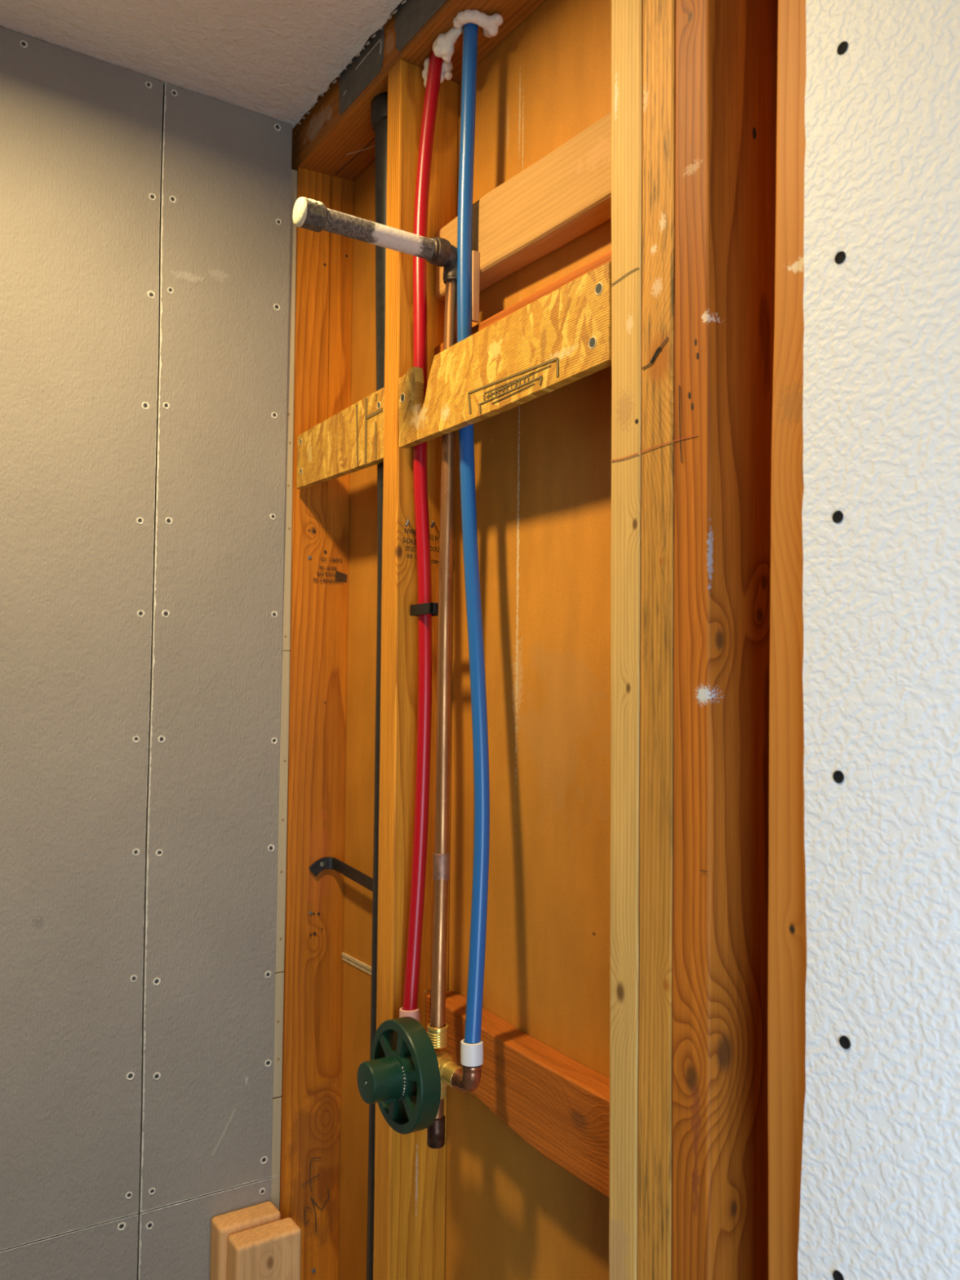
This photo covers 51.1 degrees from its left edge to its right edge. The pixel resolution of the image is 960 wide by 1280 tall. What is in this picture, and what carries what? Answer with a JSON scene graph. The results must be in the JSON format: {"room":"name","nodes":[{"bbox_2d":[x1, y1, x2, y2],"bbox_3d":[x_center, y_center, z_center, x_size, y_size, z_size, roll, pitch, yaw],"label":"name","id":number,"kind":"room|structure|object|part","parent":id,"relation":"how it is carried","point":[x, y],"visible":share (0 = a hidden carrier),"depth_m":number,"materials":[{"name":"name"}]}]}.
{"room":"unfinished bathroom","nodes":[
{"label":"unfinished bathroom","id":0,"kind":"room"},
{"bbox_2d":[0,0,402,128],"bbox_3d":[-0.885,-0.818,0.107,2.496,0.050,2.100,2,-3,-33],"label":"ceiling","id":1,"kind":"structure","parent":0,"point":[273,59],"depth_m":1.23,"materials":[{"name":"paint"}]},
{"bbox_2d":[337,0,612,1279],"bbox_3d":[0.222,0.473,0.784,0.012,2.440,2.100,2,-3,-33],"label":"wall","id":2,"kind":"structure","parent":0,"point":[543,464],"depth_m":1.07,"materials":[{"name":"brown wood"}]},
{"bbox_2d":[297,0,406,124],"bbox_3d":[-0.139,-0.730,1.232,0.005,0.003,0.425,2,-3,-33],"label":"trim","id":3,"kind":"structure","parent":2,"relation":"attached to","point":[404,1],"depth_m":1.25,"materials":[{"name":"paint"}]},
{"bbox_2d":[342,952,371,974],"bbox_3d":[-0.128,0.437,1.306,0.003,0.010,0.244,2,-3,-33],"label":"trim","id":4,"kind":"structure","parent":2,"relation":"attached to","point":[346,957],"depth_m":1.36,"materials":[{"name":"beige wood"}]},
{"bbox_2d":[797,0,959,1279],"bbox_3d":[0.434,0.452,0.287,0.013,2.440,0.835,2,-3,-33],"label":"wall","id":5,"kind":"structure","parent":0,"point":[880,1197],"depth_m":0.60,"materials":[{"name":"white paint"}]},
{"bbox_3d":[-0.806,1.679,0.059,2.750,0.060,2.100,2,-3,-33],"label":"floor","id":6,"kind":"structure","parent":0,"visible":0},
{"bbox_2d":[209,1201,280,1279],"bbox_3d":[-0.308,1.227,1.279,0.082,0.968,0.038,2,-3,-33],"label":"wood offcut","id":7,"kind":"object","parent":6,"relation":"on","point":[224,1225],"visible":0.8,"depth_m":1.28,"materials":[{"name":"brown wood"}]},
{"bbox_2d":[226,1217,301,1279],"bbox_3d":[-0.278,1.230,1.252,0.086,0.961,0.038,2,-3,-33],"label":"wood block","id":8,"kind":"object","parent":6,"relation":"on","point":[272,1251],"visible":1,"depth_m":1.26,"materials":[{"name":"brown wood"}]},
{"bbox_3d":[0.210,1.668,0.638,0.082,0.038,1.730,2,-3,-33],"label":"plate","id":9,"kind":"object","parent":6,"relation":"on","visible":0},
{"bbox_2d":[279,166,353,1279],"bbox_3d":[-0.238,0.504,1.394,0.083,2.348,0.054,2,-3,-33],"label":"stud","id":10,"kind":"object","parent":9,"relation":"on","point":[312,1034],"visible":0.88,"depth_m":1.40,"materials":[{"name":"brown wood"}]},
{"bbox_2d":[308,857,373,892],"bbox_3d":[-0.168,0.313,1.312,0.037,0.031,0.190,2,-3,-33],"label":"strap","id":11,"kind":"object","parent":10,"relation":"attached to","point":[325,863],"visible":0.8,"depth_m":1.37,"materials":[{"name":"black plastic"}]},
{"bbox_2d":[366,91,387,1279],"bbox_3d":[-0.115,0.496,1.204,0.057,2.346,0.079,2,-3,-33],"label":"vent pipe","id":12,"kind":"object","parent":9,"relation":"on","point":[379,109],"visible":0.23,"depth_m":1.21,"materials":[{"name":"black plastic"}]},
{"bbox_2d":[373,58,458,1279],"bbox_3d":[-0.078,0.494,1.151,0.083,2.348,0.054,2,-3,-33],"label":"stud","id":13,"kind":"object","parent":9,"relation":"on","point":[410,1193],"visible":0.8,"depth_m":1.15,"materials":[{"name":"brown wood"}]},
{"bbox_2d":[296,387,384,489],"bbox_3d":[-0.178,-0.250,1.286,0.012,0.084,0.260,2,-3,-33],"label":"board","id":14,"kind":"object","parent":13,"relation":"attached to","point":[352,440],"visible":0.94,"depth_m":1.27,"materials":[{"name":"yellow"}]},
{"bbox_2d":[409,602,438,616],"bbox_3d":[-0.057,-0.034,1.129,0.024,0.012,0.047,2,-3,-33],"label":"clip","id":15,"kind":"object","parent":13,"relation":"attached to","point":[416,610],"visible":0.73,"depth_m":1.12,"materials":[{"name":"black plastic"}]},
{"bbox_2d":[608,0,643,1279],"bbox_3d":[0.144,0.481,0.813,0.084,2.348,0.040,2,-3,-33],"label":"stud","id":16,"kind":"object","parent":9,"relation":"on","point":[627,15],"visible":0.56,"depth_m":0.81,"materials":[{"name":"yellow wood"}]},
{"bbox_2d":[398,261,611,448],"bbox_3d":[0.011,-0.268,0.998,0.012,0.088,0.368,2,-3,-33],"label":"board","id":17,"kind":"object","parent":16,"relation":"attached to","point":[562,338],"visible":1,"depth_m":0.96,"materials":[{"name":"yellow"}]},
{"bbox_2d":[423,988,609,1197],"bbox_3d":[0.050,0.440,0.994,0.046,0.104,0.371,2,-3,-33],"label":"wood block","id":18,"kind":"object","parent":16,"relation":"attached to","point":[558,1104],"visible":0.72,"depth_m":0.96,"materials":[{"name":"brown wood"}]},
{"bbox_2d":[434,250,611,355],"bbox_3d":[0.061,-0.308,1.034,0.035,0.088,0.371,2,-3,-33],"label":"wood block","id":19,"kind":"object","parent":16,"relation":"attached to","point":[595,264],"visible":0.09,"depth_m":1.00,"materials":[{"name":"brown wood"}]},
{"bbox_2d":[435,111,611,301],"bbox_3d":[0.061,-0.447,1.042,0.035,0.090,0.369,2,-3,-33],"label":"wood block","id":20,"kind":"object","parent":16,"relation":"attached to","point":[565,194],"visible":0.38,"depth_m":1.01,"materials":[{"name":"brown wood"}]},
{"bbox_2d":[471,250,479,322],"bbox_3d":[-0.005,-0.387,1.100,0.009,0.078,0.004,2,-3,-33],"label":"wood shim","id":21,"kind":"object","parent":20,"relation":"attached to","point":[475,268],"visible":1,"depth_m":1.10,"materials":[{"name":"brown wood"}]},
{"bbox_2d":[637,0,675,1279],"bbox_3d":[0.165,0.479,0.781,0.084,2.348,0.039,2,-3,-33],"label":"stud","id":22,"kind":"object","parent":9,"relation":"on","point":[655,1177],"visible":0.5,"depth_m":0.78,"materials":[{"name":"brown wood"}]},
{"bbox_2d":[671,0,777,1279],"bbox_3d":[0.186,0.478,0.750,0.084,2.348,0.039,2,-3,-33],"label":"stud","id":23,"kind":"object","parent":9,"relation":"on","point":[726,51],"visible":0.88,"depth_m":0.75,"materials":[{"name":"brown wood"}]},
{"bbox_2d":[768,0,806,1279],"bbox_3d":[0.248,0.474,0.655,0.083,2.348,0.086,2,-3,-33],"label":"stud","id":24,"kind":"object","parent":9,"relation":"on","point":[787,922],"visible":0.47,"depth_m":0.67,"materials":[{"name":"brown wood"}]},
{"bbox_3d":[-1.353,0.453,0.727,2.484,2.440,0.106,2,-3,-33],"label":"wall","id":25,"kind":"structure","parent":0,"visible":0},
{"bbox_2d":[0,1213,138,1279],"bbox_3d":[-1.357,1.171,0.622,2.213,0.996,0.013,2,-3,-33],"label":"board","id":26,"kind":"object","parent":25,"relation":"attached to","point":[108,1250],"visible":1,"depth_m":1.21,"materials":[{"name":"concrete"}]},
{"bbox_2d":[0,26,163,1250],"bbox_3d":[-1.344,-0.047,0.680,2.213,1.441,0.013,2,-3,-33],"label":"board","id":27,"kind":"object","parent":25,"relation":"attached to","point":[81,135],"visible":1,"depth_m":1.23,"materials":[{"name":"concrete"}]},
{"bbox_2d":[136,1177,275,1279],"bbox_3d":[-0.356,1.213,1.279,0.178,0.996,0.013,2,-3,-33],"label":"board","id":28,"kind":"object","parent":25,"relation":"attached to","point":[174,1239],"visible":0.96,"depth_m":1.28,"materials":[{"name":"concrete"}]},
{"bbox_2d":[138,82,292,1212],"bbox_3d":[-0.346,-0.006,1.335,0.185,1.441,0.013,2,-3,-33],"label":"board","id":29,"kind":"object","parent":25,"relation":"attached to","point":[209,961],"visible":1,"depth_m":1.33,"materials":[{"name":"concrete"}]},
{"bbox_2d":[271,168,297,1210],"bbox_3d":[-0.275,0.524,1.361,0.013,2.381,0.012,2,-3,-33],"label":"strip","id":30,"kind":"object","parent":29,"relation":"attached to","point":[285,680],"visible":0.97,"depth_m":1.38,"materials":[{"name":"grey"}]},
{"bbox_3d":[0.257,-0.816,0.859,0.270,0.038,2.100,2,-3,-33],"label":"ceiling","id":31,"kind":"structure","parent":0,"visible":0},
{"bbox_2d":[291,0,545,180],"bbox_3d":[0.129,-0.741,0.915,0.082,0.104,1.340,2,-3,-33],"label":"plate","id":32,"kind":"object","parent":31,"relation":"attached to","point":[326,141],"visible":0.41,"depth_m":1.28,"materials":[{"name":"brown wood"}]},
{"bbox_2d":[338,25,384,115],"bbox_3d":[-0.150,-0.713,1.261,0.002,0.058,0.126,2,-3,-33],"label":"scrap","id":33,"kind":"object","parent":32,"relation":"attached to","point":[363,68],"visible":0.99,"depth_m":1.26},
{"bbox_2d":[394,0,447,51],"bbox_3d":[0.043,-0.724,0.968,0.002,0.056,0.523,2,-3,-33],"label":"scrap","id":34,"kind":"object","parent":32,"relation":"attached to","point":[411,16],"visible":1,"depth_m":1.15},
{"bbox_2d":[399,48,443,1022],"bbox_3d":[-0.069,-0.130,1.135,0.039,1.122,0.040,2,-3,-33],"label":"pipe","id":35,"kind":"object","parent":32,"relation":"attached to","point":[410,1008],"visible":0.83,"depth_m":1.13,"materials":[{"name":"red plastic"}]},
{"bbox_2d":[357,1016,482,1148],"bbox_3d":[-0.073,0.456,1.025,0.096,0.134,0.147,2,-3,-33],"label":"shower valve","id":36,"kind":"object","parent":35,"relation":"attached to","point":[408,1079],"visible":1,"depth_m":1.00,"materials":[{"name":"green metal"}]},
{"bbox_3d":[-0.099,0.444,1.011,0.037,0.043,0.040,2,-3,-33],"label":"knob","id":37,"kind":"part","parent":36,"relation":"part of","materials":[{"name":"green plastic"}]},
{"bbox_2d":[430,280,457,1027],"bbox_3d":[-0.037,-0.002,1.085,0.022,0.826,0.048,1,-3,0],"label":"copper pipe","id":38,"kind":"object","parent":36,"relation":"attached to","point":[441,857],"visible":0.91,"depth_m":1.09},
{"bbox_2d":[292,196,457,284],"bbox_3d":[-0.102,-0.420,1.064,0.199,0.045,0.030,2,-3,-33],"label":"pipe","id":39,"kind":"object","parent":38,"relation":"attached to","point":[309,214],"visible":0.96,"depth_m":1.05,"materials":[{"name":"metal"}]},
{"bbox_2d":[437,1057,461,1089],"bbox_3d":[-0.030,0.442,1.025,0.022,0.022,0.036,2,-3,-33],"label":"outlet","id":40,"kind":"object","parent":36,"relation":"attached to","point":[450,1073],"depth_m":1.02,"materials":[{"name":"gold metal"}]},
{"bbox_2d":[422,57,453,88],"bbox_3d":[-0.051,-0.663,1.172,0.038,0.034,0.020,0,-3,22],"label":"foam sealant","id":41,"kind":"object","parent":32,"relation":"attached to","point":[446,69],"visible":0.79,"depth_m":1.17,"materials":[{"name":"white plastic"}]},
{"bbox_2d":[432,26,462,62],"bbox_3d":[-0.037,-0.670,1.130,0.022,0.028,0.043,2,-3,-33],"label":"foam sealant","id":42,"kind":"object","parent":32,"relation":"attached to","point":[443,45],"visible":1,"depth_m":1.13,"materials":[{"name":"white plastic"}]},
{"bbox_2d":[457,22,489,1066],"bbox_3d":[-0.005,-0.135,1.054,0.034,1.112,0.092,1,-3,-10],"label":"pipe","id":43,"kind":"object","parent":32,"relation":"attached to","point":[472,1046],"visible":0.91,"depth_m":1.06,"materials":[{"name":"blue plastic"}]},
{"bbox_2d":[453,9,502,37],"bbox_3d":[-0.003,-0.674,1.101,0.052,0.023,0.032,1,-3,-11],"label":"foam sealant","id":44,"kind":"object","parent":32,"relation":"attached to","point":[490,24],"visible":1,"depth_m":1.09,"materials":[{"name":"white plastic"}]}
]}

